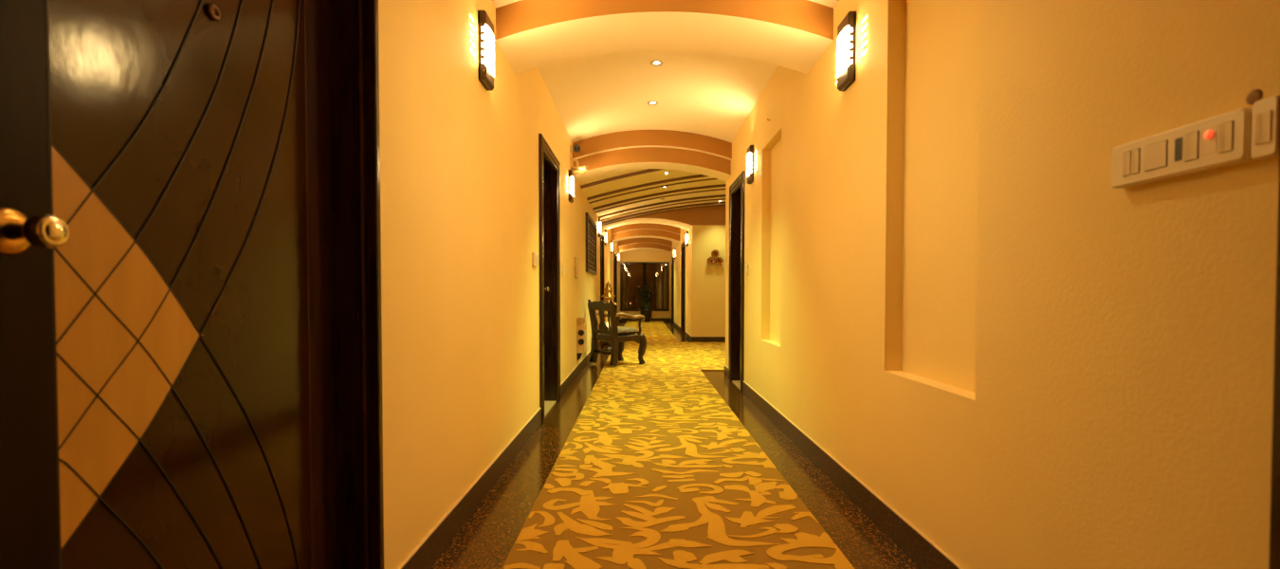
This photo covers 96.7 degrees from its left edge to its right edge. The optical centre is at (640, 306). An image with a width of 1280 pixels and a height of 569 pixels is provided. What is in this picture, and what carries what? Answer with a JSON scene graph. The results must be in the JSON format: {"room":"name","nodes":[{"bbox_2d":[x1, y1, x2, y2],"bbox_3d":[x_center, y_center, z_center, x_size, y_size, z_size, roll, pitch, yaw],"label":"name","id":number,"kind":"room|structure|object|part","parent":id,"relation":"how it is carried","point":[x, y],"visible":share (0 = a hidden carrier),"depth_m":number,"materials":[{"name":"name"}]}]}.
{"room":"hotel corridor","nodes":[
{"label":"hotel corridor","id":0,"kind":"room"},
{"bbox_2d":[378,0,619,568],"bbox_3d":[-0.907,-0.743,9.335,0.260,3.050,21.900,0,1,0],"label":"wall","id":1,"kind":"structure","parent":0,"point":[459,157],"depth_m":2.37,"materials":[{"name":"beige paint"}]},
{"bbox_2d":[0,0,383,568],"bbox_3d":[-0.900,-0.083,1.078,0.263,2.115,1.228,0,1,0],"label":"door","id":2,"kind":"structure","parent":1,"relation":"in","point":[191,327],"depth_m":1.14,"materials":[{"name":"brown wood"}]},
{"bbox_3d":[-0.929,-0.050,1.607,0.056,2.025,0.134,0,1,0],"label":"frame","id":3,"kind":"part","parent":2,"relation":"part of","materials":[{"name":"brown wood"}]},
{"bbox_2d":[477,10,493,91],"bbox_3d":[-0.754,-1.250,2.792,0.046,0.330,0.150,0,1,0],"label":"wall sconce","id":4,"kind":"object","parent":1,"relation":"attached to","point":[485,27],"visible":1,"depth_m":2.72,"materials":[{"name":"white glass"}]},
{"bbox_3d":[-0.772,-1.250,2.792,0.010,0.330,0.150,0,1,0],"label":"plate","id":5,"kind":"part","parent":4,"relation":"part of","materials":[{"name":"brown metal"}]},
{"bbox_2d":[481,24,493,75],"bbox_3d":[-0.748,-1.250,2.792,0.034,0.194,0.150,0,1,0],"label":"diffuser","id":6,"kind":"object","parent":4,"relation":"attached to","point":[487,35],"depth_m":2.73,"materials":[{"name":"white glass"}]},
{"bbox_2d":[397,319,619,568],"bbox_3d":[-0.770,0.724,9.219,0.014,0.122,21.600,0,1,0],"label":"baseboard","id":7,"kind":"structure","parent":1,"relation":"attached to","point":[427,553],"depth_m":2.56,"materials":[{"name":"stone"}]},
{"bbox_2d":[531,252,538,266],"bbox_3d":[-0.765,-0.342,4.143,0.024,0.100,0.150,0,1,0],"label":"light switch","id":8,"kind":"object","parent":1,"relation":"attached to","point":[535,256],"visible":1,"depth_m":4.08,"materials":[{"name":"beige plastic"}]},
{"bbox_2d":[538,133,560,422],"bbox_3d":[-0.891,-0.217,4.821,0.281,2.210,0.960,0,1,0],"label":"door","id":9,"kind":"structure","parent":1,"relation":"in","point":[549,185],"depth_m":5.19,"materials":[{"name":"brown wood"}]},
{"bbox_2d":[561,265,565,274],"bbox_3d":[-0.765,-0.356,5.613,0.024,0.090,0.090,0,1,0],"label":"light switch","id":10,"kind":"object","parent":1,"relation":"attached to","point":[562,266],"visible":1,"depth_m":5.57,"materials":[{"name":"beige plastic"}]},
{"bbox_2d":[568,169,573,202],"bbox_3d":[-0.754,-1.299,6.171,0.046,0.330,0.150,0,1,0],"label":"wall sconce","id":11,"kind":"object","parent":1,"relation":"attached to","point":[571,173],"visible":1,"depth_m":6.10,"materials":[{"name":"white glass"}]},
{"bbox_2d":[569,176,573,196],"bbox_3d":[-0.748,-1.299,6.171,0.034,0.194,0.150,0,1,0],"label":"diffuser","id":12,"kind":"object","parent":11,"relation":"attached to","point":[571,177],"depth_m":6.10,"materials":[{"name":"white glass"}]},
{"bbox_2d":[569,145,580,154],"bbox_3d":[-0.721,-1.732,6.272,0.113,0.090,0.120,0,1,0],"label":"security camera","id":13,"kind":"object","parent":1,"relation":"attached to","point":[576,148],"visible":1,"depth_m":6.23,"materials":[{"name":"brown plastic"}]},
{"bbox_2d":[574,256,577,278],"bbox_3d":[-0.770,-0.453,6.751,0.014,0.250,0.220,0,1,0],"label":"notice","id":14,"kind":"object","parent":1,"relation":"attached to","point":[576,259],"visible":1,"depth_m":6.68,"materials":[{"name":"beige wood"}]},
{"bbox_3d":[-0.764,-0.453,6.751,0.002,0.210,0.180,0,1,0],"label":"panel","id":15,"kind":"part","parent":14,"relation":"part of","materials":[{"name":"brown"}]},
{"bbox_2d":[570,157,587,172],"bbox_3d":[-0.677,-1.566,6.267,0.202,0.162,0.157,0,1,0],"label":"security camera","id":16,"kind":"object","parent":1,"relation":"attached to","point":[581,169],"visible":0.98,"depth_m":6.27,"materials":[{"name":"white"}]},
{"bbox_2d":[576,316,586,360],"bbox_3d":[-0.727,0.395,6.990,0.100,0.515,0.242,0,1,0],"label":"box","id":17,"kind":"object","parent":1,"relation":"attached to","point":[581,326],"visible":1,"depth_m":6.89,"materials":[{"name":"brown wood"}]},
{"bbox_2d":[576,316,585,324],"bbox_3d":[-0.740,0.177,6.976,0.075,0.080,0.220,0,1,0],"label":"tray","id":18,"kind":"object","parent":17,"relation":"on","point":[580,320],"depth_m":6.87,"materials":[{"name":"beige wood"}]},
{"bbox_2d":[578,338,584,345],"bbox_3d":[-0.725,0.429,6.886,0.074,0.074,0.032,0,1,0],"label":"socket","id":19,"kind":"object","parent":17,"relation":"attached to","point":[580,340],"depth_m":6.88,"materials":[{"name":"black plastic"}]},
{"bbox_2d":[578,329,584,335],"bbox_3d":[-0.725,0.320,6.883,0.074,0.074,0.032,0,1,0],"label":"socket","id":20,"kind":"object","parent":17,"relation":"attached to","point":[580,332],"depth_m":6.87,"materials":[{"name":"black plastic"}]},
{"bbox_2d":[585,212,596,274],"bbox_3d":[-0.759,-0.919,8.756,0.035,0.830,1.550,0,1,0],"label":"lattice panel","id":21,"kind":"object","parent":1,"relation":"attached to","point":[591,227],"visible":1,"depth_m":8.64,"materials":[{"name":"brown wood"}]},
{"bbox_2d":[598,218,601,237],"bbox_3d":[-0.754,-1.427,10.370,0.046,0.330,0.150,0,1,0],"label":"wall sconce","id":22,"kind":"object","parent":1,"relation":"attached to","point":[599,220],"visible":1,"depth_m":10.30,"materials":[{"name":"white glass"}]},
{"bbox_2d":[600,229,603,345],"bbox_3d":[-0.891,-0.368,11.270,0.281,2.210,0.880,0,1,0],"label":"door","id":23,"kind":"structure","parent":1,"relation":"in","point":[602,233],"depth_m":10.87,"materials":[{"name":"brown wood"}]},
{"bbox_2d":[604,229,606,245],"bbox_3d":[-0.754,-1.470,12.219,0.046,0.330,0.150,0,1,0],"label":"wall sconce","id":24,"kind":"object","parent":1,"relation":"attached to","point":[605,229],"visible":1,"depth_m":12.15,"materials":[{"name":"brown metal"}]},
{"bbox_2d":[613,250,617,312],"bbox_3d":[-0.891,-0.501,16.993,0.281,2.210,1.790,0,1,0],"label":"door","id":25,"kind":"structure","parent":1,"relation":"in","point":[614,253],"depth_m":17.77,"materials":[{"name":"brown wood"}]},
{"bbox_2d":[619,248,670,317],"bbox_3d":[0.127,-0.994,20.082,1.807,3.050,0.200,0,1,0],"label":"wall","id":26,"kind":"structure","parent":0,"point":[644,254],"depth_m":19.97,"materials":[{"name":"beige paint"}]},
{"bbox_2d":[619,317,669,321],"bbox_3d":[0.127,0.474,20.009,1.807,0.118,0.014,0,1,0],"label":"baseboard","id":27,"kind":"structure","parent":26,"relation":"attached to","point":[622,319],"depth_m":20.00,"materials":[{"name":"wood"}]},
{"bbox_2d":[620,261,669,310],"bbox_3d":[0.128,-0.697,20.014,1.715,1.720,0.110,0,1,0],"label":"window","id":28,"kind":"structure","parent":26,"relation":"in","point":[621,263],"depth_m":19.96,"materials":[{"name":"brown wood"}]},
{"bbox_2d":[621,263,642,309],"bbox_3d":[-0.325,-0.699,20.112,0.790,1.680,0.082,0,1,0],"label":"curtain","id":29,"kind":"object","parent":28,"relation":"hanging from","point":[631,273],"visible":0.91,"depth_m":20.11,"materials":[{"name":"brown fabric"}]},
{"bbox_2d":[646,263,667,309],"bbox_3d":[0.580,-0.699,20.112,0.790,1.680,0.082,0,1,0],"label":"curtain","id":30,"kind":"object","parent":28,"relation":"hanging from","point":[657,271],"visible":0.87,"depth_m":20.11,"materials":[{"name":"brown fabric"}]},
{"bbox_2d":[578,168,725,221],"bbox_3d":[2.212,-2.001,9.151,5.979,0.826,4.550,0,1,0],"label":"ceiling","id":31,"kind":"structure","parent":0,"point":[658,175],"depth_m":8.81,"materials":[{"name":"beige paint"}]},
{"bbox_2d":[580,168,663,188],"bbox_3d":[2.212,-1.756,7.333,5.977,0.491,0.045,0,1,0],"label":"rib","id":32,"kind":"object","parent":31,"relation":"attached to","point":[649,170],"visible":0.08,"depth_m":7.31,"materials":[{"name":"brown paint"}]},
{"bbox_2d":[586,174,717,203],"bbox_3d":[2.212,-1.781,8.411,5.977,0.491,0.350,0,1,0],"label":"rib","id":33,"kind":"object","parent":31,"relation":"attached to","point":[699,177],"visible":0.21,"depth_m":8.41,"materials":[{"name":"brown paint"}]},
{"bbox_2d":[593,183,725,213],"bbox_3d":[2.212,-1.805,9.411,5.977,0.491,0.350,0,1,0],"label":"rib","id":34,"kind":"object","parent":31,"relation":"attached to","point":[721,187],"visible":0.27,"depth_m":9.40,"materials":[{"name":"brown paint"}]},
{"bbox_2d":[598,194,725,220],"bbox_3d":[2.212,-1.829,10.460,5.977,0.491,0.370,0,1,0],"label":"rib","id":35,"kind":"object","parent":31,"relation":"attached to","point":[721,196],"visible":0.22,"depth_m":10.45,"materials":[{"name":"brown paint"}]},
{"bbox_2d":[601,201,725,225],"bbox_3d":[2.212,-1.848,11.260,5.977,0.491,0.290,0,1,0],"label":"rib","id":36,"kind":"object","parent":31,"relation":"attached to","point":[712,204],"visible":0.36,"depth_m":11.13,"materials":[{"name":"brown paint"}]},
{"bbox_2d":[537,50,778,143],"bbox_3d":[0.127,-1.935,2.571,1.809,0.350,8.450,0,1,0],"label":"ceiling","id":37,"kind":"structure","parent":0,"point":[713,95],"depth_m":5.07,"materials":[{"name":"beige paint"}]},
{"bbox_2d":[572,129,731,181],"bbox_3d":[0.127,-1.834,6.674,1.807,0.645,0.450,0,1,0],"label":"arch","id":38,"kind":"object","parent":37,"relation":"attached to","point":[707,155],"depth_m":6.53,"materials":[{"name":"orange paint"}]},
{"bbox_2d":[647,100,658,105],"bbox_3d":[0.115,-1.991,5.535,0.108,0.037,0.108,0,1,0],"label":"recessed light","id":39,"kind":"object","parent":37,"relation":"in","point":[652,101],"visible":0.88,"depth_m":5.53,"materials":[{"name":"beige"}]},
{"bbox_2d":[650,59,663,66],"bbox_3d":[0.127,-1.969,4.575,0.108,0.037,0.108,0,1,0],"label":"recessed light","id":40,"kind":"object","parent":37,"relation":"in","point":[656,61],"visible":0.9,"depth_m":4.57,"materials":[{"name":"beige"}]},
{"bbox_2d":[492,0,839,73],"bbox_3d":[0.127,-1.754,3.280,1.807,0.645,0.640,0,1,0],"label":"arch","id":41,"kind":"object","parent":37,"relation":"attached to","point":[792,34],"depth_m":3.13,"materials":[{"name":"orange paint"}]},
{"bbox_2d":[430,321,920,568],"bbox_3d":[2.162,0.833,9.322,6.477,0.100,22.200,0,1,0],"label":"floor","id":42,"kind":"structure","parent":0,"point":[487,538],"depth_m":2.85,"materials":[{"name":"brown stone"}]},
{"bbox_2d":[601,280,617,350],"bbox_3d":[-0.560,0.161,9.756,0.310,1.200,0.310,0,1,0],"label":"statue","id":43,"kind":"object","parent":42,"relation":"on","point":[608,289],"visible":0.57,"depth_m":9.69,"materials":[{"name":"metal"}]},
{"bbox_2d":[501,321,854,568],"bbox_3d":[2.325,0.777,9.221,5.650,0.016,21.560,0,1,0],"label":"carpet runner","id":44,"kind":"object","parent":42,"relation":"on","point":[655,469],"visible":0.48,"depth_m":2.86,"materials":[{"name":"yellow carpet"}]},
{"bbox_2d":[587,299,646,365],"bbox_3d":[-0.332,0.350,7.934,0.629,0.896,0.621,-1,2,-39],"label":"armchair","id":45,"kind":"object","parent":44,"relation":"on","point":[617,335],"visible":1,"depth_m":7.80,"materials":[{"name":"brown wood"}]},
{"bbox_3d":[-0.661,0.615,7.982,0.105,0.358,0.071,-1,2,-39],"label":"leg","id":46,"kind":"part","parent":45,"relation":"part of","materials":[{"name":"brown wood"}]},
{"bbox_3d":[-0.552,-0.007,7.748,0.059,0.148,0.541,-1,2,-39],"label":"crest rail","id":47,"kind":"part","parent":45,"relation":"part of","materials":[{"name":"brown wood"}]},
{"bbox_3d":[-0.509,0.348,7.790,0.035,0.054,0.470,-1,2,-39],"label":"rail","id":48,"kind":"part","parent":45,"relation":"part of","materials":[{"name":"brown wood"}]},
{"bbox_3d":[-0.491,0.132,8.141,0.522,0.126,0.081,-1,2,-41],"label":"armrest","id":49,"kind":"part","parent":45,"relation":"part of","materials":[{"name":"brown wood"}]},
{"bbox_3d":[-0.359,0.624,7.609,0.105,0.358,0.071,-1,2,-39],"label":"leg","id":50,"kind":"part","parent":45,"relation":"part of","materials":[{"name":"brown wood"}]},
{"bbox_3d":[-0.320,0.455,7.946,0.495,0.124,0.530,-1,2,-39],"label":"seat frame","id":51,"kind":"part","parent":45,"relation":"part of","materials":[{"name":"brown wood"}]},
{"bbox_3d":[-0.297,0.580,8.289,0.106,0.420,0.140,1,2,32],"label":"leg","id":52,"kind":"part","parent":45,"relation":"part of","materials":[{"name":"brown wood"}]},
{"bbox_2d":[606,326,638,334],"bbox_3d":[-0.314,0.339,7.948,0.450,0.107,0.460,-1,2,-39],"label":"cushion","id":53,"kind":"object","parent":45,"relation":"on","point":[622,330],"depth_m":7.80,"materials":[{"name":"grey fabric"}]},
{"bbox_3d":[-0.158,0.142,7.729,0.522,0.126,0.081,-1,2,-37],"label":"armrest","id":54,"kind":"part","parent":45,"relation":"part of","materials":[{"name":"brown wood"}]},
{"bbox_3d":[-0.016,0.279,7.860,0.068,0.262,0.074,-1,2,-39],"label":"arm post","id":55,"kind":"part","parent":45,"relation":"part of","materials":[{"name":"brown wood"}]},
{"bbox_3d":[0.018,0.589,7.900,0.140,0.420,0.106,0,1,-20],"label":"leg","id":56,"kind":"part","parent":45,"relation":"part of","materials":[{"name":"brown wood"}]},
{"bbox_2d":[635,278,657,322],"bbox_3d":[0.205,-0.205,19.485,0.715,1.467,0.559,1,2,36],"label":"potted plant","id":57,"kind":"object","parent":44,"relation":"on","point":[646,297],"visible":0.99,"depth_m":19.37,"materials":[{"name":"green plant"}]},
{"bbox_3d":[0.180,0.314,19.463,0.450,0.430,0.450,0,1,0],"label":"pot","id":58,"kind":"part","parent":57,"relation":"part of","materials":[{"name":"black ceramic"}]},
{"bbox_2d":[670,224,705,336],"bbox_3d":[1.160,-0.895,15.858,0.260,3.050,8.850,0,1,0],"label":"wall","id":59,"kind":"structure","parent":0,"point":[695,252],"depth_m":11.47,"materials":[{"name":"beige paint"}]},
{"bbox_2d":[671,254,674,323],"bbox_3d":[1.145,-0.532,18.293,0.281,2.210,1.090,0,1,0],"label":"door","id":60,"kind":"structure","parent":59,"relation":"in","point":[672,256],"depth_m":18.73,"materials":[{"name":"brown wood"}]},
{"bbox_2d":[669,317,691,342],"bbox_3d":[1.023,0.572,15.743,0.014,0.122,8.550,0,1,0],"label":"baseboard","id":61,"kind":"structure","parent":59,"relation":"attached to","point":[687,336],"depth_m":14.69,"materials":[{"name":"wood"}]},
{"bbox_2d":[680,240,685,335],"bbox_3d":[1.145,-0.426,13.744,0.281,2.210,1.090,0,1,0],"label":"door","id":62,"kind":"structure","parent":59,"relation":"in","point":[683,246],"depth_m":14.17,"materials":[{"name":"brown wood"}]},
{"bbox_2d":[685,231,688,246],"bbox_3d":[1.007,-1.476,12.469,0.046,0.330,0.150,0,1,0],"label":"wall sconce","id":63,"kind":"object","parent":59,"relation":"attached to","point":[686,232],"visible":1,"depth_m":12.40,"materials":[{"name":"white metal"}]},
{"bbox_2d":[704,224,725,336],"bbox_3d":[3.245,-0.450,11.573,3.910,2.360,0.260,0,1,0],"label":"wall","id":64,"kind":"structure","parent":0,"point":[715,234],"depth_m":11.44,"materials":[{"name":"beige paint"}]},
{"bbox_2d":[691,336,725,342],"bbox_3d":[3.108,0.674,11.462,4.184,0.118,0.014,0,1,0],"label":"baseboard","id":65,"kind":"structure","parent":64,"relation":"attached to","point":[693,338],"depth_m":11.46,"materials":[{"name":"wood"}]},
{"bbox_2d":[692,205,725,224],"bbox_3d":[3.115,-1.999,11.524,4.170,0.740,0.246,0,1,0],"label":"wall panel","id":66,"kind":"object","parent":64,"relation":"attached to","point":[715,214],"visible":0.07,"depth_m":11.40,"materials":[{"name":"brown paint"}]},
{"bbox_2d":[707,249,723,265],"bbox_3d":[1.485,-0.979,11.394,0.334,0.309,0.072,0,1,0],"label":"wall ornament","id":67,"kind":"object","parent":64,"relation":"attached to","point":[715,253],"visible":1,"depth_m":11.38,"materials":[{"name":"brown metal"}]},
{"bbox_2d":[707,256,714,265],"bbox_3d":[1.400,-0.906,11.396,0.164,0.164,0.072,0,1,0],"label":"bowl","id":68,"kind":"object","parent":67,"relation":"on","point":[710,261],"depth_m":11.38,"materials":[{"name":"gold metal"}]},
{"bbox_2d":[711,249,719,257],"bbox_3d":[1.485,-1.051,11.393,0.164,0.164,0.072,0,1,0],"label":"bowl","id":69,"kind":"object","parent":67,"relation":"on","point":[715,253],"depth_m":11.37,"materials":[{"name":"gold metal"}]},
{"bbox_2d":[715,256,723,265],"bbox_3d":[1.570,-0.906,11.396,0.164,0.164,0.072,0,1,0],"label":"bowl","id":70,"kind":"object","parent":67,"relation":"on","point":[719,261],"depth_m":11.39,"materials":[{"name":"gold metal"}]},
{"bbox_2d":[725,0,1279,568],"bbox_3d":[1.160,-0.587,2.657,0.260,3.050,8.540,0,1,0],"label":"wall","id":71,"kind":"structure","parent":0,"point":[1035,361],"depth_m":1.53,"materials":[{"name":"beige paint"}]},
{"bbox_2d":[728,170,745,392],"bbox_3d":[1.145,-0.247,6.093,0.281,2.210,0.855,0,1,0],"label":"door","id":72,"kind":"structure","parent":71,"relation":"in","point":[736,289],"depth_m":6.41,"materials":[{"name":"brown wood"}]},
{"bbox_2d":[746,145,753,183],"bbox_3d":[1.007,-1.308,5.261,0.046,0.330,0.150,0,1,0],"label":"wall sconce","id":73,"kind":"object","parent":71,"relation":"attached to","point":[750,151],"visible":1,"depth_m":5.19,"materials":[{"name":"white glass"}]},
{"bbox_2d":[746,152,751,177],"bbox_3d":[1.001,-1.308,5.261,0.034,0.194,0.150,0,1,0],"label":"diffuser","id":74,"kind":"object","parent":73,"relation":"attached to","point":[749,155],"depth_m":5.19,"materials":[{"name":"white glass"}]},
{"bbox_3d":[1.025,-1.308,5.261,0.010,0.330,0.150,0,1,0],"label":"plate","id":75,"kind":"part","parent":73,"relation":"part of","materials":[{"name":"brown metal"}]},
{"bbox_2d":[724,365,964,568],"bbox_3d":[1.023,0.876,2.691,0.014,0.122,8.540,0,1,0],"label":"baseboard","id":76,"kind":"structure","parent":71,"relation":"attached to","point":[922,550],"depth_m":2.58,"materials":[{"name":"stone"}]},
{"bbox_2d":[837,11,856,91],"bbox_3d":[1.007,-1.251,2.802,0.046,0.330,0.150,0,1,0],"label":"wall sconce","id":77,"kind":"object","parent":71,"relation":"attached to","point":[847,28],"visible":1,"depth_m":2.74,"materials":[{"name":"white glass"}]},
{"bbox_2d":[837,25,852,77],"bbox_3d":[1.001,-1.251,2.802,0.034,0.194,0.150,0,1,0],"label":"diffuser","id":78,"kind":"object","parent":77,"relation":"attached to","point":[845,36],"depth_m":2.76,"materials":[{"name":"white glass"}]},
{"bbox_3d":[1.025,-1.251,2.802,0.010,0.330,0.150,0,1,0],"label":"plate","id":79,"kind":"part","parent":77,"relation":"part of","materials":[{"name":"brown metal"}]},
{"bbox_2d":[1111,107,1253,188],"bbox_3d":[1.015,-0.292,1.082,0.030,0.089,0.275,0,1,0],"label":"switch plate","id":80,"kind":"object","parent":71,"relation":"attached to","point":[1224,139],"visible":1,"depth_m":1.05,"materials":[{"name":"beige plastic"}]},
{"bbox_2d":[1203,129,1213,138],"bbox_3d":[1.002,-0.303,1.005,0.005,0.015,0.015,0,1,0],"label":"indicator light","id":81,"kind":"object","parent":80,"relation":"attached to","point":[1207,134],"depth_m":1.00,"materials":[{"name":"red plastic"}]},
{"bbox_3d":[1.008,-0.293,1.006,0.006,0.048,0.028,0,1,0],"label":"indicator panel","id":82,"kind":"part","parent":80,"relation":"part of","materials":[{"name":"beige plastic"}]},
{"bbox_2d":[1245,89,1262,105],"bbox_3d":[1.029,-0.351,0.955,0.005,0.026,0.026,0,1,0],"label":"plug","id":83,"kind":"object","parent":71,"relation":"attached to","point":[1255,95],"visible":0.96,"depth_m":0.95,"materials":[{"name":"brown plastic"}]},
{"bbox_2d":[1251,94,1279,159],"bbox_3d":[1.017,-0.289,0.921,0.026,0.095,0.041,0,1,0],"label":"switch plate","id":84,"kind":"object","parent":71,"relation":"attached to","point":[1266,112],"visible":1,"depth_m":0.92,"materials":[{"name":"beige plastic"}]},
{"bbox_2d":[1268,138,1279,568],"bbox_3d":[1.145,-0.113,0.352,0.281,2.210,1.100,0,1,0],"label":"door","id":85,"kind":"structure","parent":71,"relation":"in","point":[1274,505],"depth_m":0.90,"materials":[{"name":"brown wood"}]},
{"bbox_3d":[0.126,-2.242,15.732,1.809,0.350,8.460,0,1,0],"label":"ceiling","id":86,"kind":"structure","parent":0,"visible":0},
{"bbox_2d":[617,237,672,253],"bbox_3d":[0.127,-2.125,19.156,1.807,0.645,0.660,0,1,0],"label":"beam","id":87,"kind":"structure","parent":86,"relation":"attached to","point":[657,244],"depth_m":18.91,"materials":[{"name":"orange paint"}]},
{"bbox_2d":[611,222,680,242],"bbox_3d":[0.127,-2.032,15.182,1.807,0.645,0.710,0,1,0],"label":"beam","id":88,"kind":"structure","parent":86,"relation":"attached to","point":[643,229],"depth_m":14.91,"materials":[{"name":"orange paint"}]},
{"bbox_2d":[603,208,692,230],"bbox_3d":[0.127,-1.979,11.832,1.807,0.695,0.850,0,1,0],"label":"beam","id":89,"kind":"structure","parent":86,"relation":"attached to","point":[681,218],"depth_m":11.44,"materials":[{"name":"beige paint"}]},
{"label":"outside","id":90,"kind":"structure","parent":0,"visible":0},
{"bbox_2d":[642,263,646,309],"bbox_3d":[0.127,-0.780,20.562,2.207,2.600,0.050,0,1,0],"label":"wall","id":91,"kind":"structure","parent":90,"point":[644,265],"depth_m":20.53,"materials":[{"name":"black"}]}
]}

